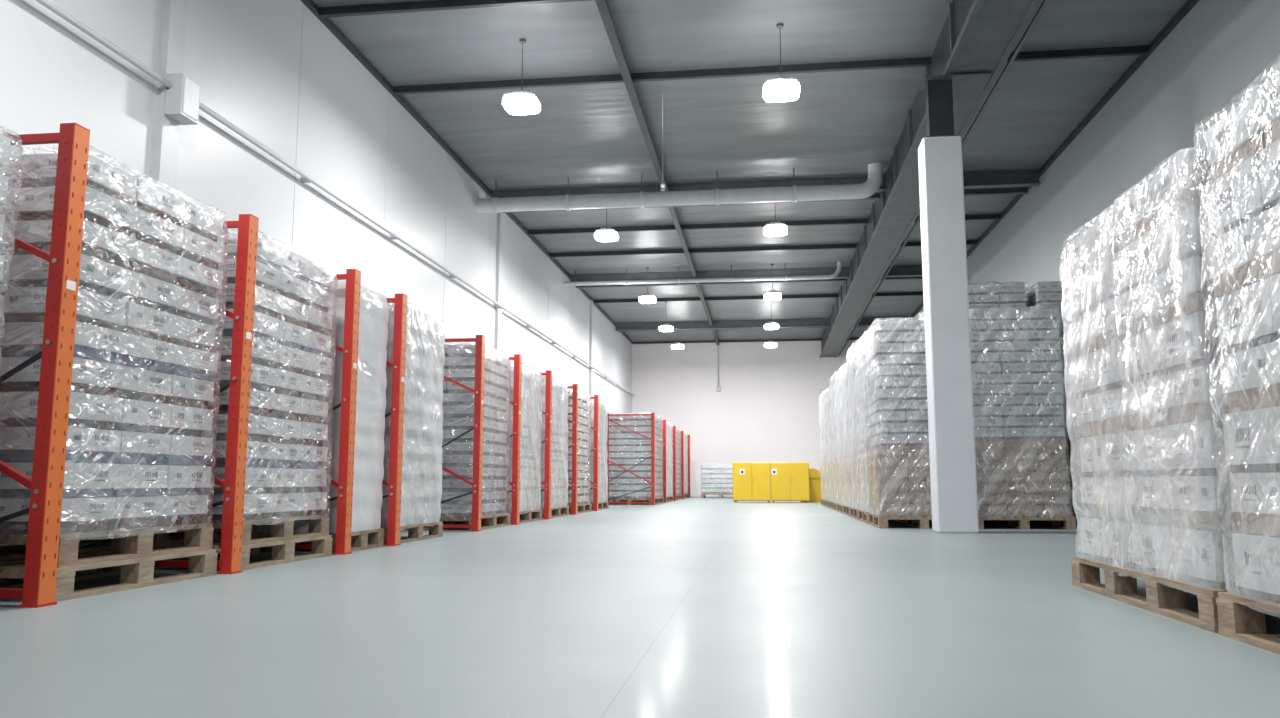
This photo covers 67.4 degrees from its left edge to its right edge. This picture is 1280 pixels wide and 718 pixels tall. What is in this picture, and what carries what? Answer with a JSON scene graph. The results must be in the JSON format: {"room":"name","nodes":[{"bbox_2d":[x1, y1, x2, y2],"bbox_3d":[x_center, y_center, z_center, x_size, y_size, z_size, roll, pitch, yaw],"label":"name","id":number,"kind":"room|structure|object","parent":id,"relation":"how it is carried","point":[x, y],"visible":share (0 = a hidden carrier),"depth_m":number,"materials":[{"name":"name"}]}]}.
{"room":"distribution center","nodes":[
{"label":"distribution center","id":0,"kind":"room"},
{"bbox_2d":[0,0,631,544],"bbox_3d":[-2.985,-0.387,14.924,0.200,5.600,40.500,-1,-7,7],"label":"wall","id":1,"kind":"structure","parent":0,"point":[245,57],"depth_m":10.16,"materials":[{"name":"paint"}]},
{"bbox_2d":[165,73,199,124],"bbox_3d":[-3.695,-2.100,7.764,0.147,0.340,0.240,-1,-7,7],"label":"junction box","id":2,"kind":"object","parent":1,"relation":"attached to","point":[182,99],"visible":1,"depth_m":7.67,"materials":[{"name":"paint"}]},
{"bbox_2d":[36,0,634,395],"bbox_3d":[-2.828,-1.242,15.013,0.116,0.060,40.480,-1,-7,7],"label":"conduit","id":3,"kind":"object","parent":1,"relation":"attached to","point":[306,178],"visible":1,"depth_m":9.18,"materials":[{"name":"metal"}]},
{"bbox_2d":[146,0,586,369],"bbox_3d":[-2.952,-0.455,14.390,0.003,5.600,37.446,-1,-7,7],"label":"trim","id":4,"kind":"structure","parent":1,"relation":"attached to","point":[158,0],"depth_m":10.10,"materials":[{"name":"white metal"}]},
{"bbox_2d":[152,0,592,396],"bbox_3d":[-3.176,-0.704,12.448,0.060,5.600,28.720,-1,-7,7],"label":"column","id":5,"kind":"structure","parent":1,"relation":"attached to","point":[167,131],"depth_m":7.76,"materials":[{"name":"paint"}]},
{"bbox_2d":[301,0,1198,343],"bbox_3d":[1.751,-3.207,14.669,9.350,0.070,40.500,-1,-7,7],"label":"trim","id":6,"kind":"structure","parent":1,"relation":"attached to","point":[1183,11],"depth_m":13.47,"materials":[{"name":"metal"}]},
{"bbox_2d":[0,497,1279,717],"bbox_3d":[1.751,2.412,13.949,9.750,0.200,40.900,-1,-7,7],"label":"floor","id":7,"kind":"structure","parent":0,"point":[693,607],"depth_m":3.32,"materials":[{"name":"grey concrete"}]},
{"bbox_2d":[0,125,22,376],"bbox_3d":[-3.267,-0.051,3.432,1.209,2.014,1.272,-1,-7,7],"label":"load","id":8,"kind":"object","parent":7,"relation":"on","point":[11,174],"visible":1,"depth_m":4.04,"materials":[{"name":"clear plastic"}]},
{"bbox_2d":[0,123,89,607],"bbox_3d":[-3.079,0.008,4.263,1.160,2.108,0.115,-1,-7,7],"label":"frame","id":9,"kind":"object","parent":7,"relation":"on","point":[46,484],"visible":1,"depth_m":4.16,"materials":[{"name":"metal"}]},
{"bbox_2d":[0,145,228,601],"bbox_3d":[-3.070,0.101,5.009,1.209,2.113,1.270,-1,-7,7],"label":"load","id":10,"kind":"object","parent":7,"relation":"on","point":[142,388],"visible":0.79,"depth_m":4.77,"materials":[{"name":"clear plastic"}]},
{"bbox_2d":[82,214,258,573],"bbox_3d":[-2.889,0.194,5.719,1.160,2.108,0.115,-1,-7,7],"label":"frame","id":11,"kind":"object","parent":7,"relation":"on","point":[233,484],"visible":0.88,"depth_m":5.61,"materials":[{"name":"metal"}]},
{"bbox_2d":[79,229,337,569],"bbox_3d":[-2.876,0.289,6.467,1.204,2.111,1.241,-1,-7,7],"label":"load","id":12,"kind":"object","parent":7,"relation":"on","point":[290,366],"visible":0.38,"depth_m":6.31,"materials":[{"name":"clear plastic"}]},
{"bbox_2d":[217,280,388,552],"bbox_3d":[-2.741,0.452,7.677,1.206,2.095,0.786,-1,-7,7],"label":"load","id":13,"kind":"object","parent":7,"relation":"on","point":[366,532],"visible":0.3,"depth_m":7.54,"materials":[{"name":"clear plastic"}]},
{"bbox_2d":[260,269,360,554],"bbox_3d":[-2.697,0.383,7.194,1.160,2.108,0.115,-1,-7,7],"label":"frame","id":14,"kind":"object","parent":7,"relation":"on","point":[344,498],"visible":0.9,"depth_m":7.09,"materials":[{"name":"metal"}]},
{"bbox_2d":[382,294,406,545],"bbox_3d":[-2.574,0.504,8.139,1.160,2.108,0.115,-1,-7,7],"label":"frame","id":15,"kind":"object","parent":7,"relation":"on","point":[394,484],"visible":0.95,"depth_m":8.04,"materials":[{"name":"metal"}]},
{"bbox_2d":[380,302,444,543],"bbox_3d":[-2.569,0.583,8.849,1.202,2.132,1.202,-1,-7,7],"label":"load","id":16,"kind":"object","parent":7,"relation":"on","point":[424,372],"visible":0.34,"depth_m":8.76,"materials":[{"name":"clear plastic"}]},
{"bbox_2d":[423,335,484,531],"bbox_3d":[-2.277,0.797,10.421,1.160,2.108,0.115,-1,-7,7],"label":"frame","id":17,"kind":"object","parent":7,"relation":"on","point":[476,485],"visible":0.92,"depth_m":10.32,"materials":[{"name":"metal"}]},
{"bbox_2d":[423,342,510,530],"bbox_3d":[-2.257,0.907,11.226,1.210,2.094,1.368,-1,-7,7],"label":"load","id":18,"kind":"object","parent":7,"relation":"on","point":[459,357],"visible":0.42,"depth_m":10.69,"materials":[{"name":"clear plastic"}]},
{"bbox_2d":[451,354,521,524],"bbox_3d":[-2.069,1.001,12.014,1.160,2.108,0.115,-1,-7,7],"label":"frame","id":19,"kind":"object","parent":7,"relation":"on","point":[517,358],"visible":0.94,"depth_m":11.91,"materials":[{"name":"metal"}]},
{"bbox_2d":[467,360,541,523],"bbox_3d":[-2.043,1.119,12.878,1.201,2.094,1.364,-1,-7,7],"label":"load","id":20,"kind":"object","parent":7,"relation":"on","point":[531,412],"visible":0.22,"depth_m":12.79,"materials":[{"name":"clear plastic"}]},
{"bbox_2d":[520,370,551,518],"bbox_3d":[-1.843,1.224,13.756,1.160,2.108,0.115,-1,-7,7],"label":"frame","id":21,"kind":"object","parent":7,"relation":"on","point":[548,392],"visible":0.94,"depth_m":13.65,"materials":[{"name":"metal"}]},
{"bbox_2d":[532,376,568,517],"bbox_3d":[-1.803,1.354,14.701,1.204,2.091,1.363,-1,-7,7],"label":"load","id":22,"kind":"object","parent":7,"relation":"on","point":[559,451],"visible":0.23,"depth_m":14.57,"materials":[{"name":"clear plastic"}]},
{"bbox_2d":[542,384,577,514],"bbox_3d":[-1.593,1.470,15.674,1.160,2.108,0.115,-1,-7,7],"label":"frame","id":23,"kind":"object","parent":7,"relation":"on","point":[573,511],"visible":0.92,"depth_m":15.57,"materials":[{"name":"metal"}]},
{"bbox_2d":[542,389,590,513],"bbox_3d":[-1.549,1.605,16.669,1.204,2.093,1.363,-1,-7,7],"label":"load","id":24,"kind":"object","parent":7,"relation":"on","point":[583,506],"visible":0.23,"depth_m":16.56,"materials":[{"name":"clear plastic"}]},
{"bbox_2d":[569,395,598,510],"bbox_3d":[-1.337,1.722,17.641,1.160,2.108,0.115,-1,-7,7],"label":"frame","id":25,"kind":"object","parent":7,"relation":"on","point":[596,397],"visible":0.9,"depth_m":17.54,"materials":[{"name":"metal"}]},
{"bbox_2d":[569,399,608,509],"bbox_3d":[-1.306,1.843,18.537,1.200,2.095,1.365,-1,-7,7],"label":"load","id":26,"kind":"object","parent":7,"relation":"on","point":[603,502],"visible":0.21,"depth_m":18.43,"materials":[{"name":"white plastic"}]},
{"bbox_2d":[605,413,654,504],"bbox_3d":[-0.232,2.293,22.100,1.160,2.108,0.115,-1,-7,7],"label":"frame","id":27,"kind":"object","parent":7,"relation":"on","point":[652,415],"visible":0.96,"depth_m":22.05,"materials":[{"name":"metal"}]},
{"bbox_2d":[609,412,663,504],"bbox_3d":[-0.111,2.437,23.388,1.159,2.150,2.206,-1,-7,7],"label":"load","id":28,"kind":"object","parent":7,"relation":"on","point":[627,448],"visible":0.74,"depth_m":22.38,"materials":[{"name":"plastic"}]},
{"bbox_2d":[623,420,666,502],"bbox_3d":[0.101,2.621,24.658,1.160,2.108,0.115,-1,-7,7],"label":"frame","id":29,"kind":"object","parent":7,"relation":"on","point":[664,421],"visible":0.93,"depth_m":24.54,"materials":[{"name":"metal"}]},
{"bbox_2d":[625,420,673,501],"bbox_3d":[0.229,2.768,25.996,1.155,2.156,2.204,-1,-7,7],"label":"load","id":30,"kind":"object","parent":7,"relation":"on","point":[669,444],"visible":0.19,"depth_m":26.14,"materials":[{"name":"white plastic"}]},
{"bbox_2d":[673,426,675,500],"bbox_3d":[0.447,2.961,27.314,1.160,2.108,0.115,-1,-7,7],"label":"frame","id":31,"kind":"object","parent":7,"relation":"on","point":[674,427],"visible":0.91,"depth_m":27.20,"materials":[{"name":"metal"}]},
{"bbox_2d":[671,426,681,499],"bbox_3d":[0.574,3.111,28.651,1.159,2.150,2.206,-1,-7,7],"label":"load","id":32,"kind":"object","parent":7,"relation":"on","point":[678,433],"visible":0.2,"depth_m":28.99,"materials":[{"name":"plastic"}]},
{"bbox_2d":[680,431,683,498],"bbox_3d":[0.793,3.302,29.970,1.160,2.108,0.115,-1,-7,7],"label":"frame","id":33,"kind":"object","parent":7,"relation":"on","point":[682,432],"visible":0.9,"depth_m":29.86,"materials":[{"name":"metal"}]},
{"bbox_2d":[677,433,688,498],"bbox_3d":[0.914,3.442,31.259,1.155,2.156,2.204,-1,-7,7],"label":"load","id":34,"kind":"object","parent":7,"relation":"on","point":[686,495],"visible":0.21,"depth_m":31.59,"materials":[{"name":"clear plastic"}]},
{"bbox_2d":[688,435,690,497],"bbox_3d":[1.126,3.629,32.528,1.160,2.108,0.115,-1,-7,7],"label":"frame","id":35,"kind":"object","parent":7,"relation":"on","point":[688,435],"visible":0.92,"depth_m":32.41,"materials":[{"name":"metal"}]},
{"bbox_2d":[701,463,732,497],"bbox_3d":[2.698,4.047,31.963,1.303,1.136,1.002,-1,-7,7],"label":"load","id":36,"kind":"object","parent":7,"relation":"on","point":[716,479],"visible":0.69,"depth_m":31.54,"materials":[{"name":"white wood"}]},
{"bbox_2d":[733,462,770,501],"bbox_3d":[2.914,3.214,25.009,0.970,1.020,0.640,-1,-7,7],"label":"base cabinet","id":37,"kind":"object","parent":7,"relation":"on","point":[752,480],"visible":0.98,"depth_m":24.72,"materials":[{"name":"yellow metal"}]},
{"bbox_2d":[771,462,809,502],"bbox_3d":[3.886,3.198,24.884,0.970,1.020,0.640,-1,-7,7],"label":"base cabinet","id":38,"kind":"object","parent":7,"relation":"on","point":[789,480],"visible":0.98,"depth_m":24.60,"materials":[{"name":"yellow metal"}]},
{"bbox_2d":[800,468,822,501],"bbox_3d":[4.566,3.362,25.608,0.640,0.880,0.740,-1,-7,7],"label":"bin","id":39,"kind":"object","parent":7,"relation":"on","point":[814,474],"visible":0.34,"depth_m":25.25,"materials":[{"name":"yellow plastic"}]},
{"bbox_2d":[819,391,826,505],"bbox_3d":[4.606,2.025,21.758,1.005,2.553,1.224,-1,-7,7],"label":"load","id":40,"kind":"object","parent":7,"relation":"on","point":[821,394],"visible":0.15,"depth_m":22.01,"materials":[{"name":"clear plastic"}]},
{"bbox_2d":[822,388,830,506],"bbox_3d":[4.439,1.891,20.476,1.000,2.493,1.226,-1,-7,7],"label":"load","id":41,"kind":"object","parent":7,"relation":"on","point":[824,411],"visible":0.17,"depth_m":20.63,"materials":[{"name":"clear plastic"}]},
{"bbox_2d":[826,386,834,508],"bbox_3d":[4.273,1.758,19.193,1.006,2.432,1.220,-1,-7,7],"label":"load","id":42,"kind":"object","parent":7,"relation":"on","point":[828,418],"visible":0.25,"depth_m":19.35,"materials":[{"name":"clear plastic"}]},
{"bbox_2d":[830,371,840,510],"bbox_3d":[4.106,1.534,17.922,1.002,2.553,1.228,-1,-7,7],"label":"load","id":43,"kind":"object","parent":7,"relation":"on","point":[832,385],"visible":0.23,"depth_m":18.07,"materials":[{"name":"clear plastic"}]},
{"bbox_2d":[834,366,846,513],"bbox_3d":[3.939,1.399,16.639,1.008,2.493,1.225,-1,-7,7],"label":"load","id":44,"kind":"object","parent":7,"relation":"on","point":[838,410],"visible":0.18,"depth_m":16.77,"materials":[{"name":"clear plastic"}]},
{"bbox_2d":[840,360,854,515],"bbox_3d":[3.773,1.265,15.356,1.000,2.433,1.228,-1,-7,7],"label":"load","id":45,"kind":"object","parent":7,"relation":"on","point":[843,373],"visible":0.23,"depth_m":15.47,"materials":[{"name":"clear plastic"}]},
{"bbox_2d":[846,340,867,519],"bbox_3d":[3.606,1.043,14.086,1.004,2.552,1.221,-1,-7,7],"label":"load","id":46,"kind":"object","parent":7,"relation":"on","point":[853,461],"visible":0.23,"depth_m":14.17,"materials":[{"name":"clear plastic"}]},
{"bbox_2d":[854,331,931,523],"bbox_3d":[3.440,0.907,12.803,1.005,2.495,1.230,-1,-7,7],"label":"load","id":47,"kind":"object","parent":7,"relation":"on","point":[863,492],"visible":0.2,"depth_m":12.77,"materials":[{"name":"clear plastic"}]},
{"bbox_2d":[864,317,931,528],"bbox_3d":[3.273,0.774,11.520,1.009,2.433,1.226,-1,-7,7],"label":"load","id":48,"kind":"object","parent":7,"relation":"on","point":[896,357],"visible":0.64,"depth_m":11.02,"materials":[{"name":"clear plastic"}]},
{"bbox_2d":[915,307,923,317],"bbox_3d":[4.677,0.762,13.983,1.085,3.083,1.229,-1,-7,7],"label":"load","id":49,"kind":"object","parent":7,"relation":"on","point":[920,314],"visible":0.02,"depth_m":14.47,"materials":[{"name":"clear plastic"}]},
{"bbox_2d":[918,72,991,532],"bbox_3d":[3.450,-0.633,10.285,0.750,4.910,0.360,-1,-7,7],"label":"support column","id":50,"kind":"structure","parent":7,"relation":"on","point":[954,503],"depth_m":10.13,"materials":[{"name":"paint"}]},
{"bbox_2d":[820,0,1049,357],"bbox_3d":[4.163,-2.939,14.320,0.695,0.690,40.480,-1,-7,7],"label":"girder","id":51,"kind":"object","parent":50,"relation":"on","point":[976,36],"depth_m":12.54,"materials":[{"name":"grey metal"}]},
{"bbox_2d":[968,281,1035,523],"bbox_3d":[4.513,0.595,12.704,1.089,3.090,1.226,-1,-7,7],"label":"load","id":52,"kind":"object","parent":7,"relation":"on","point":[989,294],"visible":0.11,"depth_m":12.31,"materials":[{"name":"clear plastic"}]},
{"bbox_2d":[969,305,1076,529],"bbox_3d":[4.343,0.705,11.390,1.093,2.536,1.225,-1,-7,7],"label":"load","id":53,"kind":"object","parent":7,"relation":"on","point":[1023,472],"visible":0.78,"depth_m":10.84,"materials":[{"name":"clear plastic"}]},
{"bbox_2d":[1028,280,1076,523],"bbox_3d":[5.632,0.580,12.560,1.092,3.083,1.230,-1,-7,7],"label":"load","id":54,"kind":"object","parent":7,"relation":"on","point":[1049,292],"visible":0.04,"depth_m":12.23,"materials":[{"name":"clear plastic"}]},
{"bbox_2d":[1060,312,1085,528],"bbox_3d":[5.467,0.688,11.247,1.091,2.533,1.225,-1,-7,7],"label":"load","id":55,"kind":"object","parent":7,"relation":"on","point":[1075,427],"visible":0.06,"depth_m":10.84,"materials":[{"name":"clear plastic"}]},
{"bbox_2d":[1059,147,1270,632],"bbox_3d":[2.692,0.146,4.145,1.215,1.803,1.581,-1,-7,7],"label":"load","id":56,"kind":"object","parent":7,"relation":"on","point":[1135,312],"visible":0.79,"depth_m":3.99,"materials":[{"name":"clear plastic"}]},
{"bbox_2d":[1193,54,1279,654],"bbox_3d":[2.486,-0.070,2.573,1.200,1.833,1.571,-1,-7,7],"label":"load","id":57,"kind":"object","parent":7,"relation":"on","point":[1242,258],"visible":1,"depth_m":3.18,"materials":[{"name":"clear plastic"}]},
{"bbox_2d":[319,0,1148,331],"bbox_3d":[1.650,-3.217,13.880,9.230,0.250,34.980,-1,-7,7],"label":"beams","id":58,"kind":"structure","parent":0,"point":[1016,181],"depth_m":16.49,"materials":[{"name":"grey metal"}]},
{"bbox_2d":[502,39,540,114],"bbox_3d":[-1.358,-3.279,11.068,0.400,0.838,0.400,-1,-7,7],"label":"lamp","id":59,"kind":"object","parent":58,"relation":"hanging from","point":[521,102],"visible":1,"depth_m":10.90,"materials":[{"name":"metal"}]},
{"bbox_2d":[502,94,540,114],"bbox_3d":[-1.358,-2.913,11.021,0.400,0.100,0.400,-1,-7,7],"label":"diffuser","id":60,"kind":"object","parent":59,"relation":"attached to","point":[515,104],"depth_m":10.89,"materials":[{"name":"white plastic"}]},
{"bbox_2d":[595,208,617,241],"bbox_3d":[-0.590,-2.523,16.970,0.400,0.838,0.400,-1,-7,7],"label":"lamp","id":61,"kind":"object","parent":58,"relation":"hanging from","point":[606,234],"visible":0.97,"depth_m":16.79,"materials":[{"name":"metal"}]},
{"bbox_2d":[595,231,617,241],"bbox_3d":[-0.590,-2.157,16.923,0.400,0.100,0.400,-1,-7,7],"label":"diffuser","id":62,"kind":"object","parent":61,"relation":"attached to","point":[603,236],"depth_m":16.77,"materials":[{"name":"white plastic"}]},
{"bbox_2d":[639,267,655,302],"bbox_3d":[0.179,-1.767,22.872,0.400,0.838,0.400,-1,-7,7],"label":"lamp","id":63,"kind":"object","parent":58,"relation":"hanging from","point":[645,298],"visible":1,"depth_m":22.69,"materials":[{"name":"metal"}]},
{"bbox_2d":[639,296,655,302],"bbox_3d":[0.179,-1.401,22.825,0.400,0.100,0.400,-1,-7,7],"label":"diffuser","id":64,"kind":"object","parent":63,"relation":"attached to","point":[642,299],"depth_m":22.65,"materials":[{"name":"white plastic"}]},
{"bbox_2d":[661,92,664,190],"bbox_3d":[0.297,-2.846,12.524,0.060,1.330,0.057,-1,-7,7],"label":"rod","id":65,"kind":"object","parent":58,"relation":"hanging from","point":[662,184],"visible":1,"depth_m":12.50,"materials":[{"name":"metal"}]},
{"bbox_2d":[659,302,673,331],"bbox_3d":[0.742,-1.212,27.201,0.400,0.838,0.400,-1,-7,7],"label":"lamp","id":66,"kind":"object","parent":58,"relation":"hanging from","point":[665,327],"visible":0.97,"depth_m":27.00,"materials":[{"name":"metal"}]},
{"bbox_2d":[659,326,673,331],"bbox_3d":[0.742,-0.846,27.154,0.400,0.100,0.400,-1,-7,7],"label":"diffuser","id":67,"kind":"object","parent":66,"relation":"attached to","point":[662,328],"depth_m":26.98,"materials":[{"name":"white plastic"}]},
{"bbox_2d":[671,342,683,348],"bbox_3d":[1.216,-0.746,30.840,0.400,0.838,0.400,-1,-7,7],"label":"lamp","id":68,"kind":"object","parent":58,"relation":"hanging from","point":[678,345],"visible":1,"depth_m":30.64,"materials":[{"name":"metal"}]},
{"bbox_2d":[671,345,683,348],"bbox_3d":[1.216,-0.380,30.793,0.400,0.100,0.400,-1,-7,7],"label":"diffuser","id":69,"kind":"object","parent":68,"relation":"attached to","point":[673,346],"depth_m":30.61,"materials":[{"name":"white plastic"}]},
{"bbox_2d":[476,163,882,212],"bbox_3d":[0.588,-2.801,15.886,6.720,0.566,0.267,-1,-7,7],"label":"pipe","id":70,"kind":"object","parent":58,"relation":"attached to","point":[641,199],"visible":1,"depth_m":15.75,"materials":[{"name":"metal"}]},
{"bbox_2d":[563,262,841,285],"bbox_3d":[1.418,-2.003,22.741,6.600,0.406,0.111,-1,-7,7],"label":"pipe","id":71,"kind":"object","parent":58,"relation":"attached to","point":[839,264],"visible":1,"depth_m":22.66,"materials":[{"name":"metal"}]},
{"bbox_2d":[764,330,776,347],"bbox_3d":[4.142,-0.794,30.465,0.400,0.838,0.400,-1,-7,7],"label":"lamp","id":72,"kind":"object","parent":58,"relation":"hanging from","point":[770,344],"visible":0.94,"depth_m":30.28,"materials":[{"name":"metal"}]},
{"bbox_2d":[764,343,776,347],"bbox_3d":[4.142,-0.428,30.419,0.400,0.100,0.400,-1,-7,7],"label":"diffuser","id":73,"kind":"object","parent":72,"relation":"attached to","point":[768,345],"depth_m":30.25,"materials":[{"name":"white plastic"}]},
{"bbox_2d":[764,315,778,329],"bbox_3d":[3.668,-1.260,26.826,0.400,0.838,0.400,-1,-7,7],"label":"lamp","id":74,"kind":"object","parent":58,"relation":"hanging from","point":[770,325],"visible":0.96,"depth_m":26.62,"materials":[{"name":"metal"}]},
{"bbox_2d":[764,324,778,329],"bbox_3d":[3.668,-0.894,26.779,0.400,0.100,0.400,-1,-7,7],"label":"diffuser","id":75,"kind":"object","parent":74,"relation":"attached to","point":[767,326],"depth_m":26.60,"materials":[{"name":"white plastic"}]},
{"bbox_2d":[764,264,780,299],"bbox_3d":[3.104,-1.815,22.497,0.400,0.838,0.400,-1,-7,7],"label":"lamp","id":76,"kind":"object","parent":58,"relation":"hanging from","point":[772,294],"visible":1,"depth_m":22.31,"materials":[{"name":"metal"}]},
{"bbox_2d":[764,293,780,299],"bbox_3d":[3.104,-1.449,22.450,0.400,0.100,0.400,-1,-7,7],"label":"diffuser","id":77,"kind":"object","parent":76,"relation":"attached to","point":[767,296],"depth_m":22.28,"materials":[{"name":"white plastic"}]},
{"bbox_2d":[764,212,786,235],"bbox_3d":[2.336,-2.571,16.595,0.400,0.838,0.400,-1,-7,7],"label":"lamp","id":78,"kind":"object","parent":58,"relation":"hanging from","point":[775,228],"visible":0.93,"depth_m":16.40,"materials":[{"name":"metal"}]},
{"bbox_2d":[764,225,786,235],"bbox_3d":[2.336,-2.205,16.548,0.400,0.100,0.400,-1,-7,7],"label":"diffuser","id":79,"kind":"object","parent":78,"relation":"attached to","point":[769,230],"depth_m":16.40,"materials":[{"name":"white plastic"}]},
{"bbox_2d":[763,23,799,101],"bbox_3d":[1.567,-3.327,10.693,0.400,0.838,0.400,-1,-7,7],"label":"lamp","id":80,"kind":"object","parent":58,"relation":"hanging from","point":[782,88],"visible":1,"depth_m":10.53,"materials":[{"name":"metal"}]},
{"bbox_2d":[763,80,799,101],"bbox_3d":[1.567,-2.961,10.646,0.400,0.100,0.400,-1,-7,7],"label":"diffuser","id":81,"kind":"object","parent":80,"relation":"attached to","point":[773,90],"depth_m":10.51,"materials":[{"name":"white plastic"}]},
{"bbox_2d":[632,340,855,496],"bbox_3d":[4.357,2.101,34.336,9.750,5.600,0.200,-1,-7,7],"label":"wall","id":82,"kind":"structure","parent":0,"point":[766,408],"depth_m":34.40,"materials":[{"name":"paint"}]},
{"bbox_2d":[716,345,720,391],"bbox_3d":[2.826,0.286,34.615,0.160,1.770,0.100,-1,-7,7],"label":"riser pipe","id":83,"kind":"object","parent":82,"relation":"attached to","point":[718,389],"visible":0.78,"depth_m":34.54,"materials":[{"name":"metal"}]},
{"bbox_2d":[313,0,1186,341],"bbox_3d":[1.751,-3.341,14.686,9.750,0.200,40.900,-1,-7,7],"label":"ceiling","id":84,"kind":"structure","parent":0,"point":[840,123],"depth_m":13.27,"materials":[{"name":"metal"}]},
{"bbox_2d":[595,0,719,344],"bbox_3d":[0.238,-3.132,14.856,0.100,0.170,40.500,-1,-7,7],"label":"beam","id":85,"kind":"structure","parent":84,"relation":"attached to","point":[602,5],"depth_m":13.02,"materials":[{"name":"grey metal"}]},
{"bbox_2d":[914,0,1279,317],"bbox_3d":[6.487,-0.542,13.711,0.200,5.600,40.500,-1,-7,7],"label":"wall","id":86,"kind":"structure","parent":0,"point":[1219,47],"depth_m":11.78,"materials":[{"name":"paint"}]}
]}

